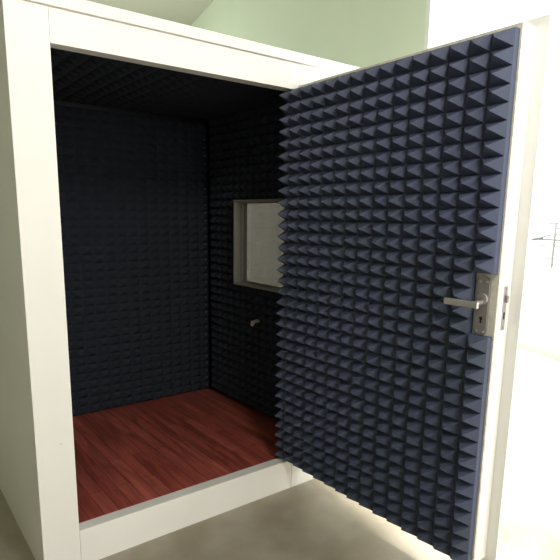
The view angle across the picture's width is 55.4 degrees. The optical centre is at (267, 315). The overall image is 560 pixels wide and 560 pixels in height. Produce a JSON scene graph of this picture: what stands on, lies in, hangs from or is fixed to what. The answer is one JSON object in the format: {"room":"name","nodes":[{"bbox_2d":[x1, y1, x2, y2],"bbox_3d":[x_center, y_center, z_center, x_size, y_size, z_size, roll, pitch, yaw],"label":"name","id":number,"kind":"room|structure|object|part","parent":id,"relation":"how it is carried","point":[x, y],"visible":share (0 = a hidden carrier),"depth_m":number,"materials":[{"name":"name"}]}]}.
{"room":"studio","nodes":[
{"label":"studio","id":0,"kind":"room"},
{"bbox_2d":[87,0,213,25],"bbox_3d":[-0.044,-2.637,1.901,4.658,0.150,9.800,-7,13,-36],"label":"ceiling","id":1,"kind":"structure","parent":0,"point":[186,12],"depth_m":5.69,"materials":[{"name":"beige paint"}]},
{"bbox_2d":[0,479,559,559],"bbox_3d":[-0.086,1.033,2.596,4.658,0.120,9.800,-7,13,-36],"label":"floor","id":2,"kind":"structure","parent":0,"point":[309,520],"depth_m":2.43,"materials":[{"name":"concrete"}]},
{"bbox_2d":[0,0,551,559],"bbox_3d":[-0.305,-0.120,2.518,1.661,2.170,2.528,-7,13,-36],"label":"booth","id":3,"kind":"object","parent":2,"relation":"on","point":[150,389],"visible":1,"depth_m":2.28,"materials":[{"name":"beige paint"}]},
{"bbox_3d":[-1.294,-0.105,2.494,0.020,2.127,1.320,-7,13,-36],"label":"panel","id":4,"kind":"part","parent":3,"relation":"part of","materials":[{"name":"beige paint"}]},
{"bbox_3d":[-0.833,-0.004,1.988,0.142,2.127,0.060,-7,13,-36],"label":"frame post","id":5,"kind":"part","parent":3,"relation":"part of","materials":[{"name":"beige paint"}]},
{"bbox_3d":[-0.998,-0.311,3.395,1.430,1.881,0.066,-7,13,-36],"label":"foam panel","id":6,"kind":"part","parent":3,"relation":"part of","materials":[{"name":"blue"}]},
{"bbox_3d":[-0.612,-1.165,2.722,1.430,0.037,1.184,-7,13,-36],"label":"foam panel","id":7,"kind":"part","parent":3,"relation":"part of","materials":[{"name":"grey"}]},
{"bbox_3d":[-0.316,-1.056,2.173,1.117,0.116,0.059,-7,13,-36],"label":"rail","id":8,"kind":"part","parent":3,"relation":"part of","materials":[{"name":"beige paint"}]},
{"bbox_3d":[-0.338,0.897,2.543,1.117,0.161,0.059,-7,13,-36],"label":"rail","id":9,"kind":"part","parent":3,"relation":"part of","materials":[{"name":"beige paint"}]},
{"bbox_3d":[-0.053,-0.309,3.307,0.066,1.881,1.144,-7,13,-36],"label":"foam panel","id":10,"kind":"part","parent":3,"relation":"part of","materials":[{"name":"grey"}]},
{"bbox_3d":[0.271,-0.145,2.800,0.374,2.127,0.060,-7,13,-36],"label":"frame post","id":11,"kind":"part","parent":3,"relation":"part of","materials":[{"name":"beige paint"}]},
{"bbox_3d":[0.406,-0.063,2.234,0.076,1.846,1.116,-7,13,-36],"label":"foam panel","id":12,"kind":"part","parent":3,"relation":"part of","materials":[{"name":"blue plastic"}]},
{"bbox_3d":[0.684,-0.046,1.840,0.070,0.024,0.130,-7,13,-36],"label":"lever handle","id":13,"kind":"part","parent":3,"relation":"part of","materials":[{"name":"silver metal"}]},
{"bbox_3d":[0.740,-0.035,1.843,0.009,0.204,0.052,-7,13,-36],"label":"handle plate","id":14,"kind":"part","parent":3,"relation":"part of","materials":[{"name":"silver metal"}]},
{"bbox_3d":[0.490,-0.076,2.257,0.074,1.865,1.071,-7,13,-36],"label":"door","id":15,"kind":"part","parent":3,"relation":"part of","materials":[{"name":"white wood"}]},
{"bbox_2d":[191,0,426,286],"bbox_3d":[0.876,-0.915,2.943,0.196,3.600,9.657,-4,12,-24],"label":"wall","id":16,"kind":"structure","parent":0,"point":[358,33],"depth_m":3.83,"materials":[{"name":"green paint"}]},
{"bbox_2d":[424,0,454,48],"bbox_3d":[1.792,-0.138,1.043,0.196,2.800,4.416,-4,12,-24],"label":"trim","id":17,"kind":"structure","parent":16,"relation":"attached to","point":[439,13],"depth_m":2.76,"materials":[{"name":"white paint"}]},
{"label":"outside","id":18,"kind":"structure","parent":0,"visible":0},
{"bbox_2d":[503,347,559,534],"bbox_3d":[1.595,0.572,5.133,3.953,0.118,13.623,-2,11,-14],"label":"terrace","id":19,"kind":"object","parent":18,"point":[532,474],"visible":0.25,"depth_m":3.46,"materials":[{"name":"white"}]},
{"bbox_2d":[519,133,559,352],"bbox_3d":[3.245,-0.633,5.092,0.180,2.302,13.623,-2,11,-14],"label":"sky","id":20,"kind":"structure","parent":19,"relation":"on","point":[540,317],"depth_m":5.73,"materials":[{"name":"white"}]},
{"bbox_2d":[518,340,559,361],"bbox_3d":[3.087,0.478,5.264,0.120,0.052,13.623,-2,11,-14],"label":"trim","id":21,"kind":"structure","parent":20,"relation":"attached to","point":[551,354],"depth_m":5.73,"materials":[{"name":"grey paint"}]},
{"bbox_2d":[527,222,559,267],"bbox_3d":[3.332,-0.587,4.657,0.622,0.428,1.855,-7,13,-36],"label":"drying rack","id":22,"kind":"object","parent":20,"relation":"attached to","point":[554,239],"visible":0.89,"depth_m":5.03,"materials":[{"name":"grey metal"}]},
{"bbox_3d":[3.095,-0.432,4.501,0.012,0.012,1.845,-7,13,-36],"label":"rail","id":23,"kind":"part","parent":22,"relation":"part of","materials":[{"name":"grey metal"}]},
{"bbox_3d":[3.093,-0.548,4.483,0.012,0.012,1.855,-7,13,-36],"label":"rail","id":24,"kind":"part","parent":22,"relation":"part of","materials":[{"name":"grey metal"}]},
{"bbox_3d":[3.122,-0.597,4.435,0.018,0.018,1.760,-7,13,-36],"label":"rail","id":25,"kind":"part","parent":22,"relation":"part of","materials":[{"name":"grey metal"}]}
]}

